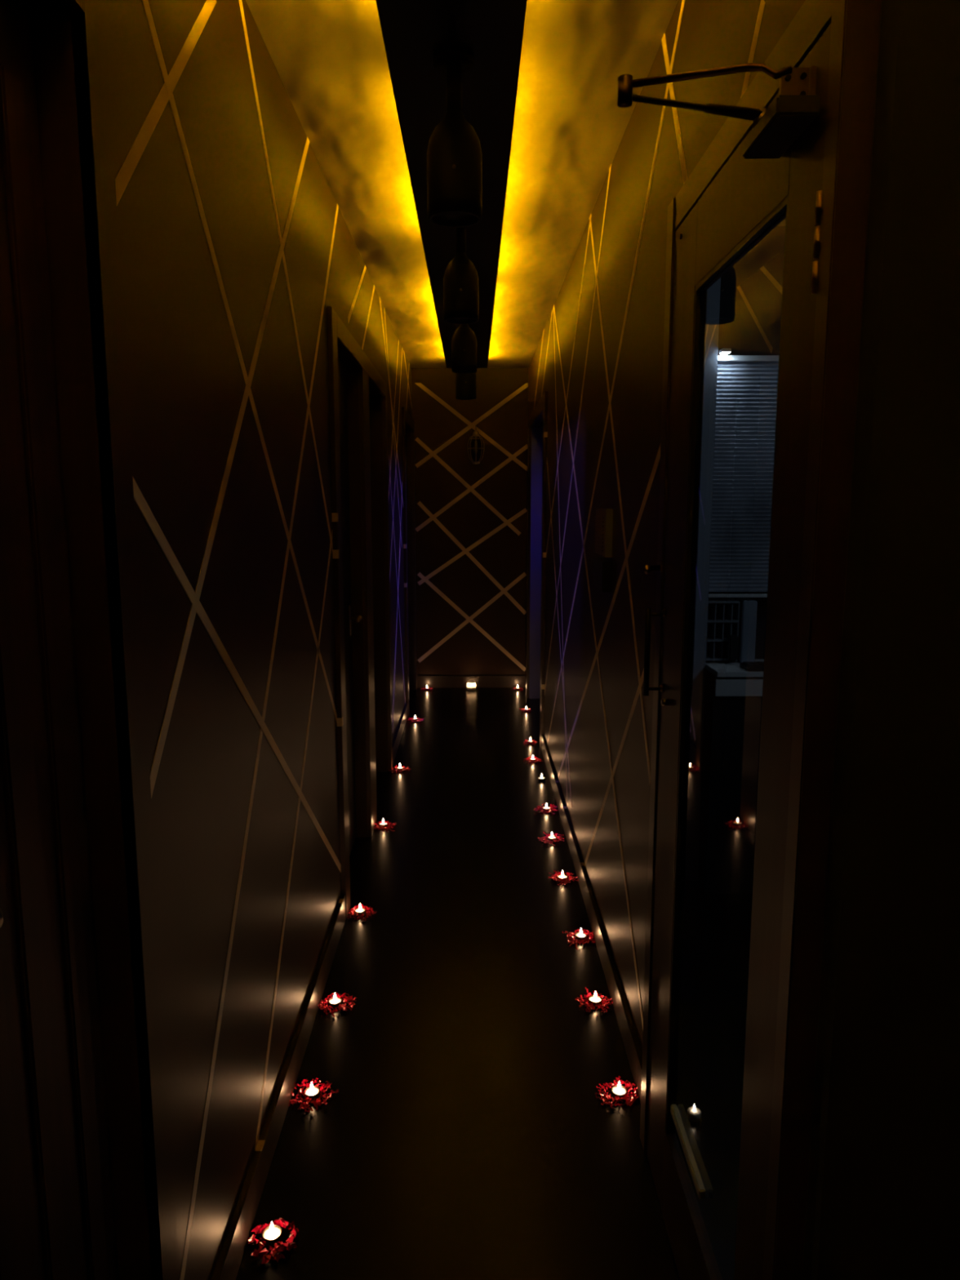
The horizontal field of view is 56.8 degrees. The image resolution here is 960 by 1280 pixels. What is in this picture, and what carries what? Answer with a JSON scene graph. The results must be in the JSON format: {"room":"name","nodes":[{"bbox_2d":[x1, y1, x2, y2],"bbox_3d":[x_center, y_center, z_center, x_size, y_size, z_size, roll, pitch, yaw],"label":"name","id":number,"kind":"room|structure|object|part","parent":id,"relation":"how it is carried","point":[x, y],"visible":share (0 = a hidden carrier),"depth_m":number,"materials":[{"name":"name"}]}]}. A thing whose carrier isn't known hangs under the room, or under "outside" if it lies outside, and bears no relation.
{"room":"corridor","nodes":[
{"label":"corridor","id":0,"kind":"room"},
{"bbox_2d":[17,0,413,1279],"bbox_3d":[-0.543,-0.211,2.846,0.120,2.555,8.700,0,9,0],"label":"wall","id":1,"kind":"structure","parent":0,"point":[236,243],"depth_m":1.66,"materials":[{"name":"paint"}]},
{"bbox_2d":[0,0,119,1279],"bbox_3d":[-0.522,0.348,0.765,0.098,2.069,0.905,0,9,0],"label":"door","id":2,"kind":"structure","parent":1,"relation":"in","point":[57,1215],"depth_m":1.06,"materials":[{"name":"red wood"}]},
{"bbox_3d":[-0.502,0.299,0.851,0.058,0.130,0.130,0,9,0],"label":"handle","id":3,"kind":"part","parent":2,"relation":"part of","materials":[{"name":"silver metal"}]},
{"bbox_2d":[61,0,83,12],"bbox_3d":[-0.477,-0.710,0.568,0.016,0.072,0.986,0,9,0],"label":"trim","id":4,"kind":"structure","parent":1,"relation":"attached to","point":[73,6],"depth_m":1.05,"materials":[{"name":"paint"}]},
{"bbox_2d":[70,0,179,1279],"bbox_3d":[-0.482,0.238,1.247,0.016,2.152,0.072,0,9,0],"label":"trim","id":5,"kind":"structure","parent":1,"relation":"attached to","point":[89,33],"depth_m":1.19,"materials":[{"name":"paint"}]},
{"bbox_2d":[211,893,346,1279],"bbox_3d":[-0.490,1.109,2.336,0.015,0.100,1.810,0,9,0],"label":"baseboard","id":6,"kind":"structure","parent":1,"relation":"attached to","point":[229,1260],"depth_m":2.08,"materials":[{"name":"brown wood"}]},
{"bbox_2d":[337,358,362,855],"bbox_3d":[-0.549,-0.074,3.535,0.098,2.064,0.690,0,9,0],"label":"door","id":7,"kind":"structure","parent":1,"relation":"in","point":[348,616],"depth_m":3.77,"materials":[{"name":"brown wood"}]},
{"bbox_3d":[-0.531,-0.076,3.763,0.058,0.130,0.130,0,9,0],"label":"handle","id":8,"kind":"part","parent":7,"relation":"part of","materials":[{"name":"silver metal"}]},
{"bbox_2d":[326,306,392,919],"bbox_3d":[-0.503,-0.181,4.010,0.018,2.142,1.890,0,9,0],"label":"trim","id":9,"kind":"structure","parent":1,"relation":"attached to","point":[337,331],"depth_m":3.76,"materials":[{"name":"paint"}]},
{"bbox_2d":[392,702,408,764],"bbox_3d":[-0.518,0.590,5.721,0.015,0.100,1.240,0,9,0],"label":"baseboard","id":10,"kind":"structure","parent":1,"relation":"attached to","point":[396,741],"depth_m":5.66,"materials":[{"name":"brown wood"}]},
{"bbox_2d":[401,406,417,715],"bbox_3d":[-0.525,-0.592,6.668,0.018,2.150,1.010,0,9,0],"label":"trim","id":11,"kind":"structure","parent":1,"relation":"attached to","point":[406,419],"depth_m":6.30,"materials":[{"name":"paint"}]},
{"bbox_2d":[378,822,387,827],"bbox_3d":[-0.454,0.870,4.168,0.040,0.016,0.040,-7,11,-37],"label":"cup","id":12,"kind":"object","parent":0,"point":[380,824],"depth_m":4.16,"materials":[{"name":"silver metal"}]},
{"bbox_2d":[411,368,528,675],"bbox_3d":[-0.080,-0.878,7.199,1.117,2.555,0.102,0,9,0],"label":"wall","id":13,"kind":"structure","parent":0,"point":[471,519],"depth_m":7.14,"materials":[{"name":"paint"}]},
{"bbox_2d":[417,675,525,687],"bbox_3d":[-0.080,0.344,7.329,0.917,0.100,0.015,0,9,0],"label":"baseboard","id":14,"kind":"structure","parent":13,"relation":"attached to","point":[482,681],"depth_m":7.32,"materials":[{"name":"brown wood"}]},
{"bbox_2d":[467,425,484,464],"bbox_3d":[-0.028,-1.533,6.953,0.131,0.304,0.144,7,11,39],"label":"lantern","id":15,"kind":"object","parent":13,"relation":"attached to","point":[475,433],"visible":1,"depth_m":6.94,"materials":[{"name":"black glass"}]},
{"bbox_3d":[-0.032,-1.511,6.951,0.040,0.100,0.039,0,9,0],"label":"bulb","id":16,"kind":"part","parent":15,"relation":"part of","materials":[{"name":"silver glass"}]},
{"bbox_2d":[235,687,752,1279],"bbox_3d":[-0.024,1.087,3.202,6.000,0.120,9.200,0,9,0],"label":"floor","id":17,"kind":"structure","parent":0,"point":[466,1134],"depth_m":2.44,"materials":[{"name":"laminate"}]},
{"bbox_2d":[262,1222,281,1246],"bbox_3d":[-0.428,1.216,1.827,0.040,0.042,0.040,4,10,24],"label":"tealight","id":18,"kind":"object","parent":17,"relation":"on","point":[272,1233],"visible":1,"depth_m":1.82,"materials":[{"name":"white wax"}]},
{"bbox_2d":[246,1217,298,1263],"bbox_3d":[-0.424,1.227,1.819,0.106,0.022,0.110,-2,9,-13],"label":"flower petals","id":19,"kind":"object","parent":17,"relation":"on","point":[279,1246],"visible":0.98,"depth_m":1.81,"materials":[{"name":"red plant"}]},
{"bbox_2d":[303,1081,319,1101],"bbox_3d":[-0.430,1.148,2.268,0.040,0.042,0.040,8,12,41],"label":"tealight","id":20,"kind":"object","parent":17,"relation":"on","point":[312,1091],"visible":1,"depth_m":2.26,"materials":[{"name":"white wax"}]},
{"bbox_2d":[288,1077,338,1112],"bbox_3d":[-0.435,1.159,2.265,0.121,0.021,0.123,3,9,19],"label":"flower petals","id":21,"kind":"object","parent":17,"relation":"on","point":[318,1102],"visible":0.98,"depth_m":2.26,"materials":[{"name":"red plant"}]},
{"bbox_2d":[328,993,341,1008],"bbox_3d":[-0.438,1.085,2.681,0.040,0.042,0.040,1,9,5],"label":"tealight","id":22,"kind":"object","parent":17,"relation":"on","point":[335,1001],"visible":1,"depth_m":2.68,"materials":[{"name":"white wax"}]},
{"bbox_2d":[318,992,357,1017],"bbox_3d":[-0.428,1.097,2.681,0.110,0.018,0.122,7,11,38],"label":"flower petals","id":23,"kind":"object","parent":17,"relation":"on","point":[322,1006],"visible":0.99,"depth_m":2.67,"materials":[{"name":"red plant"}]},
{"bbox_2d":[355,904,365,915],"bbox_3d":[-0.443,0.993,3.279,0.040,0.042,0.040,4,10,26],"label":"tealight","id":24,"kind":"object","parent":17,"relation":"on","point":[360,910],"visible":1,"depth_m":3.28,"materials":[{"name":"white wax"}]},
{"bbox_2d":[347,903,376,920],"bbox_3d":[-0.437,1.004,3.277,0.112,0.021,0.116,1,9,4],"label":"flower petals","id":25,"kind":"object","parent":17,"relation":"on","point":[351,910],"visible":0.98,"depth_m":3.26,"materials":[{"name":"red plant"}]},
{"bbox_2d":[378,817,387,827],"bbox_3d":[-0.454,0.857,4.167,0.040,0.042,0.040,-7,11,-37],"label":"tealight","id":26,"kind":"object","parent":17,"relation":"on","point":[383,823],"visible":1,"depth_m":4.16,"materials":[{"name":"white wax"}]},
{"bbox_2d":[373,821,395,831],"bbox_3d":[-0.445,0.869,4.161,0.115,0.020,0.118,2,9,10],"label":"foil shreds","id":27,"kind":"object","parent":17,"relation":"on","point":[388,824],"visible":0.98,"depth_m":4.15,"materials":[{"name":"red"}]},
{"bbox_2d":[396,764,403,770],"bbox_3d":[-0.456,0.721,5.053,0.040,0.042,0.040,-6,10,-32],"label":"tealight","id":28,"kind":"object","parent":17,"relation":"on","point":[399,767],"visible":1,"depth_m":5.05,"materials":[{"name":"white wax"}]},
{"bbox_2d":[389,764,411,773],"bbox_3d":[-0.464,0.732,5.048,0.126,0.021,0.109,-8,12,-42],"label":"foil shreds","id":29,"kind":"object","parent":17,"relation":"on","point":[395,767],"visible":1,"depth_m":5.04,"materials":[{"name":"red plant"}]},
{"bbox_2d":[406,717,423,722],"bbox_3d":[-0.451,0.556,6.203,0.126,0.020,0.115,7,11,38],"label":"foil shreds","id":30,"kind":"object","parent":17,"relation":"on","point":[420,719],"visible":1,"depth_m":6.19,"materials":[{"name":"red"}]},
{"bbox_2d":[466,679,475,690],"bbox_3d":[-0.070,0.364,7.228,0.080,0.089,0.080,0,9,0],"label":"candle jar","id":31,"kind":"object","parent":17,"relation":"on","point":[471,686],"visible":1,"depth_m":7.20,"materials":[{"name":"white glass"}]},
{"bbox_2d":[523,739,537,745],"bbox_3d":[0.316,0.646,5.614,0.088,0.020,0.086,2,9,14],"label":"foil shreds","id":32,"kind":"object","parent":17,"relation":"on","point":[534,741],"visible":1,"depth_m":5.61,"materials":[{"name":"red plant"}]},
{"bbox_2d":[523,756,542,763],"bbox_3d":[0.314,0.705,5.229,0.112,0.021,0.116,5,10,28],"label":"foil shreds","id":33,"kind":"object","parent":17,"relation":"on","point":[529,757],"visible":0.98,"depth_m":5.21,"materials":[{"name":"red plant"}]},
{"bbox_2d":[529,754,536,762],"bbox_3d":[0.311,0.695,5.228,0.040,0.042,0.040,3,9,20],"label":"tealight","id":34,"kind":"object","parent":17,"relation":"on","point":[533,758],"visible":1,"depth_m":5.22,"materials":[{"name":"white wax"}]},
{"bbox_2d":[537,773,545,782],"bbox_3d":[0.338,0.751,4.862,0.040,0.042,0.040,-2,9,-11],"label":"tealight","id":35,"kind":"object","parent":17,"relation":"on","point":[541,779],"visible":1,"depth_m":4.86,"materials":[{"name":"white wax"}]},
{"bbox_2d":[537,776,545,782],"bbox_3d":[0.338,0.763,4.864,0.040,0.016,0.040,-2,9,-11],"label":"cup","id":36,"kind":"object","parent":17,"relation":"on","point":[541,779],"depth_m":4.85,"materials":[{"name":"silver metal"}]},
{"bbox_2d":[533,803,558,813],"bbox_3d":[0.327,0.833,4.395,0.123,0.021,0.121,1,9,6],"label":"foil shreds","id":37,"kind":"object","parent":17,"relation":"on","point":[539,806],"visible":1,"depth_m":4.38,"materials":[{"name":"red plant"}]},
{"bbox_2d":[542,802,550,811],"bbox_3d":[0.329,0.824,4.386,0.040,0.042,0.040,4,10,24],"label":"tealight","id":38,"kind":"object","parent":17,"relation":"on","point":[546,807],"visible":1,"depth_m":4.38,"materials":[{"name":"white wax"}]},
{"bbox_2d":[537,831,564,845],"bbox_3d":[0.323,0.894,3.998,0.115,0.020,0.126,4,10,26],"label":"foil shreds","id":39,"kind":"object","parent":17,"relation":"on","point":[546,837],"visible":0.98,"depth_m":4.00,"materials":[{"name":"red"}]},
{"bbox_2d":[547,832,555,841],"bbox_3d":[0.324,0.883,3.997,0.040,0.042,0.040,0,9,-2],"label":"tealight","id":40,"kind":"object","parent":17,"relation":"on","point":[551,837],"visible":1,"depth_m":3.99,"materials":[{"name":"white wax"}]},
{"bbox_2d":[557,871,567,881],"bbox_3d":[0.333,0.948,3.576,0.040,0.042,0.040,6,11,35],"label":"tealight","id":41,"kind":"object","parent":17,"relation":"on","point":[562,876],"visible":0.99,"depth_m":3.58,"materials":[{"name":"white wax"}]},
{"bbox_2d":[548,871,577,885],"bbox_3d":[0.332,0.956,3.588,0.109,0.021,0.126,-6,10,-33],"label":"foil shreds","id":42,"kind":"object","parent":17,"relation":"on","point":[554,877],"visible":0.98,"depth_m":3.57,"materials":[{"name":"red"}]},
{"bbox_2d":[561,928,595,949],"bbox_3d":[0.352,1.034,3.085,0.118,0.020,0.115,-3,9,-19],"label":"foil shreds","id":43,"kind":"object","parent":17,"relation":"on","point":[586,931],"visible":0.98,"depth_m":3.08,"materials":[{"name":"red"}]},
{"bbox_2d":[575,928,586,941],"bbox_3d":[0.351,1.022,3.091,0.040,0.042,0.040,9,12,44],"label":"tealight","id":44,"kind":"object","parent":17,"relation":"on","point":[580,935],"visible":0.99,"depth_m":3.09,"materials":[{"name":"white wax"}]},
{"bbox_2d":[575,986,613,1012],"bbox_3d":[0.347,1.094,2.693,0.112,0.021,0.116,5,10,28],"label":"foil shreds","id":45,"kind":"object","parent":17,"relation":"on","point":[590,1005],"visible":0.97,"depth_m":2.68,"materials":[{"name":"red"}]},
{"bbox_2d":[588,991,601,1007],"bbox_3d":[0.350,1.084,2.690,0.040,0.042,0.040,3,9,22],"label":"tealight","id":46,"kind":"object","parent":17,"relation":"on","point":[594,999],"visible":0.98,"depth_m":2.69,"materials":[{"name":"white wax"}]},
{"bbox_2d":[595,1075,639,1109],"bbox_3d":[0.348,1.159,2.272,0.122,0.018,0.110,-8,12,-43],"label":"foil shreds","id":47,"kind":"object","parent":17,"relation":"on","point":[631,1100],"visible":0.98,"depth_m":2.26,"materials":[{"name":"red plant"}]},
{"bbox_2d":[611,1080,626,1100],"bbox_3d":[0.356,1.148,2.271,0.040,0.042,0.040,5,10,31],"label":"tealight","id":48,"kind":"object","parent":17,"relation":"on","point":[619,1091],"visible":0.99,"depth_m":2.27,"materials":[{"name":"white wax"}]},
{"bbox_2d":[687,1103,701,1121],"bbox_3d":[0.529,1.163,2.191,0.034,0.037,0.034,0,9,0],"label":"votive candle","id":49,"kind":"object","parent":17,"relation":"on","point":[694,1113],"visible":1,"depth_m":2.18,"materials":[{"name":"beige wax"}]},
{"bbox_2d":[684,277,720,880],"bbox_3d":[0.851,-0.298,3.411,0.048,2.555,0.060,0,9,0],"label":"trim","id":50,"kind":"structure","parent":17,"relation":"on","point":[710,348],"depth_m":3.39,"materials":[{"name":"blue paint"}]},
{"bbox_2d":[708,355,778,597],"bbox_3d":[1.231,-0.612,3.374,0.702,0.903,0.025,0,9,0],"label":"window blind","id":51,"kind":"object","parent":50,"relation":"attached to","point":[746,401],"visible":0.23,"depth_m":3.37,"materials":[{"name":"plastic"}]},
{"bbox_3d":[1.228,-0.172,3.443,0.688,0.013,0.018,0,9,0],"label":"rail","id":52,"kind":"part","parent":51,"relation":"part of","materials":[{"name":"white laminate"}]},
{"bbox_3d":[1.231,-1.048,3.307,0.702,0.020,0.025,0,9,0],"label":"head rail","id":53,"kind":"part","parent":51,"relation":"part of","materials":[{"name":"white metal"}]},
{"bbox_2d":[704,658,764,893],"bbox_3d":[1.300,0.535,3.492,0.845,0.885,0.280,0,9,0],"label":"desk","id":54,"kind":"object","parent":17,"relation":"on","point":[737,697],"visible":0.3,"depth_m":3.39,"materials":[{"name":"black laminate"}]},
{"bbox_2d":[706,598,739,662],"bbox_3d":[0.943,-0.038,3.492,0.126,0.244,0.100,0,9,0],"label":"rack","id":55,"kind":"object","parent":54,"relation":"on","point":[723,614],"visible":0.71,"depth_m":3.48,"materials":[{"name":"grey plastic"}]},
{"bbox_3d":[1.301,0.172,3.317,0.845,0.075,0.015,0,9,0],"label":"panel","id":56,"kind":"part","parent":54,"relation":"part of","materials":[{"name":"white laminate"}]},
{"bbox_2d":[736,598,757,662],"bbox_3d":[1.044,-0.038,3.493,0.055,0.244,0.100,0,9,0],"label":"binder","id":57,"kind":"object","parent":54,"relation":"on","point":[748,606],"visible":0.76,"depth_m":3.45,"materials":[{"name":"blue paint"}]},
{"bbox_2d":[739,661,764,671],"bbox_3d":[1.183,0.099,3.341,0.380,0.020,0.105,0,9,0],"label":"keyboard","id":58,"kind":"object","parent":54,"relation":"on","point":[752,665],"visible":0.19,"depth_m":3.31,"materials":[{"name":"black plastic"}]},
{"bbox_2d":[245,0,786,368],"bbox_3d":[-0.024,-1.557,2.796,6.000,0.120,9.200,0,9,0],"label":"ceiling","id":59,"kind":"structure","parent":0,"point":[329,57],"depth_m":2.57,"materials":[{"name":"paint"}]},
{"bbox_2d":[375,0,526,368],"bbox_3d":[-0.063,-1.425,2.573,0.298,0.073,7.920,0,9,0],"label":"light panel","id":60,"kind":"object","parent":59,"relation":"hanging from","point":[412,30],"visible":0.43,"depth_m":2.19,"materials":[{"name":"black"}]},
{"bbox_2d":[426,45,482,227],"bbox_3d":[-0.057,-1.125,1.990,0.124,0.342,0.128,0,9,0],"label":"pendant spotlight","id":61,"kind":"object","parent":60,"relation":"hanging from","point":[454,153],"visible":1,"depth_m":1.96,"materials":[{"name":"black metal"}]},
{"bbox_3d":[-0.057,-1.226,1.977,0.036,0.105,0.035,0,9,0],"label":"stem","id":62,"kind":"part","parent":61,"relation":"part of","materials":[{"name":"black metal"}]},
{"bbox_3d":[-0.057,-1.068,2.001,0.124,0.225,0.124,0,9,0],"label":"lamp shade","id":63,"kind":"part","parent":61,"relation":"part of","materials":[{"name":"black metal"}]},
{"bbox_2d":[443,225,478,324],"bbox_3d":[-0.067,-1.297,3.107,0.124,0.342,0.128,0,9,0],"label":"pendant spotlight","id":64,"kind":"object","parent":60,"relation":"hanging from","point":[460,279],"visible":0.89,"depth_m":3.08,"materials":[{"name":"black metal"}]},
{"bbox_3d":[-0.067,-1.397,3.094,0.036,0.105,0.035,0,9,0],"label":"stem","id":65,"kind":"part","parent":64,"relation":"part of","materials":[{"name":"black metal"}]},
{"bbox_2d":[451,324,476,373],"bbox_3d":[-0.076,-1.482,4.313,0.124,0.342,0.128,0,9,0],"label":"pendant spotlight","id":66,"kind":"object","parent":60,"relation":"hanging from","point":[464,342],"visible":0.78,"depth_m":4.28,"materials":[{"name":"black metal"}]},
{"bbox_2d":[455,372,475,399],"bbox_3d":[-0.086,-1.653,5.430,0.124,0.342,0.128,0,9,0],"label":"pendant spotlight","id":67,"kind":"object","parent":60,"relation":"hanging from","point":[465,383],"visible":0.54,"depth_m":5.40,"materials":[{"name":"black metal"}]},
{"bbox_2d":[537,421,542,427],"bbox_3d":[0.467,-0.553,5.079,0.058,2.555,4.200,0,9,0],"label":"wall","id":68,"kind":"structure","parent":0,"point":[540,425],"depth_m":6.42,"materials":[{"name":"paint"}]},
{"bbox_2d":[528,427,542,698],"bbox_3d":[0.433,-0.562,6.770,0.098,2.060,0.014,0,9,0],"label":"trim","id":69,"kind":"structure","parent":68,"relation":"attached to","point":[536,433],"depth_m":6.76,"materials":[{"name":"blue paint"}]},
{"bbox_2d":[575,932,586,941],"bbox_3d":[0.351,1.035,3.092,0.040,0.016,0.040,9,12,44],"label":"cup","id":70,"kind":"object","parent":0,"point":[580,935],"depth_m":3.09,"materials":[{"name":"white wax"}]},
{"bbox_2d":[525,0,882,1279],"bbox_3d":[0.415,-0.404,4.107,0.062,2.555,6.166,0,9,0],"label":"wall","id":71,"kind":"structure","parent":0,"point":[598,355],"depth_m":2.64,"materials":[{"name":"paint"}]},
{"bbox_2d":[525,391,547,749],"bbox_3d":[0.379,-0.501,6.093,0.018,2.145,1.610,0,9,0],"label":"trim","id":72,"kind":"structure","parent":71,"relation":"attached to","point":[541,407],"depth_m":5.43,"materials":[{"name":"paint"}]},
{"bbox_2d":[541,734,642,1103],"bbox_3d":[0.400,0.886,3.791,0.015,0.100,3.360,0,9,0],"label":"baseboard","id":73,"kind":"structure","parent":71,"relation":"attached to","point":[628,1034],"depth_m":2.91,"materials":[{"name":"brown wood"}]},
{"bbox_2d":[592,557,612,592],"bbox_3d":[0.399,-0.214,2.894,0.030,0.097,0.220,0,9,0],"label":"switch box","id":74,"kind":"object","parent":71,"relation":"attached to","point":[602,567],"visible":1,"depth_m":2.79,"materials":[{"name":"black plastic"}]},
{"bbox_2d":[594,508,613,557],"bbox_3d":[0.401,-0.351,2.883,0.026,0.150,0.242,0,9,0],"label":"control panel","id":75,"kind":"object","parent":71,"relation":"attached to","point":[604,517],"visible":1,"depth_m":2.79,"materials":[{"name":"brown plastic"}]},
{"bbox_2d":[643,23,831,1279],"bbox_3d":[0.379,0.249,1.543,0.062,2.028,0.824,0,9,0],"label":"door","id":76,"kind":"structure","parent":71,"relation":"in","point":[748,198],"depth_m":1.31,"materials":[{"name":"brown wood"}]},
{"bbox_3d":[0.366,0.025,1.863,0.042,0.185,0.012,0,9,0],"label":"pull handle","id":77,"kind":"part","parent":76,"relation":"part of","materials":[{"name":"black metal"}]},
{"bbox_2d":[617,62,820,159],"bbox_3d":[0.279,-0.650,1.084,0.228,0.069,0.136,0,9,0],"label":"door closer","id":78,"kind":"object","parent":76,"relation":"attached to","point":[776,127],"depth_m":1.05,"materials":[{"name":"black metal"}]},
{"bbox_3d":[0.269,-0.669,1.050,0.192,0.022,0.019,1,9,7],"label":"arm","id":79,"kind":"part","parent":78,"relation":"part of","materials":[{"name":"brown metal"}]},
{"bbox_2d":[640,0,881,1279],"bbox_3d":[0.406,0.221,1.531,0.039,2.100,0.884,0,9,0],"label":"trim","id":80,"kind":"structure","parent":71,"relation":"attached to","point":[855,24],"depth_m":1.07,"materials":[{"name":"paint"}]},
{"bbox_2d":[719,348,731,354],"bbox_3d":[0.901,-1.061,3.264,0.032,0.015,0.049,0,9,0],"label":"lamp","id":81,"kind":"object","parent":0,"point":[723,351],"visible":1,"depth_m":3.24,"materials":[{"name":"white laminate"}]},
{"bbox_2d":[720,351,729,354],"bbox_3d":[0.902,-1.055,3.263,0.026,0.003,0.040,0,9,0],"label":"diffuser","id":82,"kind":"object","parent":81,"relation":"attached to","point":[721,353],"depth_m":3.25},
{"bbox_2d":[697,226,785,858],"bbox_3d":[1.519,-0.335,3.654,2.103,2.555,0.100,0,9,0],"label":"wall","id":83,"kind":"structure","parent":0,"point":[751,290],"depth_m":3.46,"materials":[{"name":"paint"}]},
{"bbox_2d":[802,0,959,1279],"bbox_3d":[1.510,0.065,1.046,2.163,2.555,0.044,0,9,0],"label":"wall","id":84,"kind":"structure","parent":0,"point":[883,1193],"depth_m":1.03,"materials":[{"name":"paint"}]}
]}

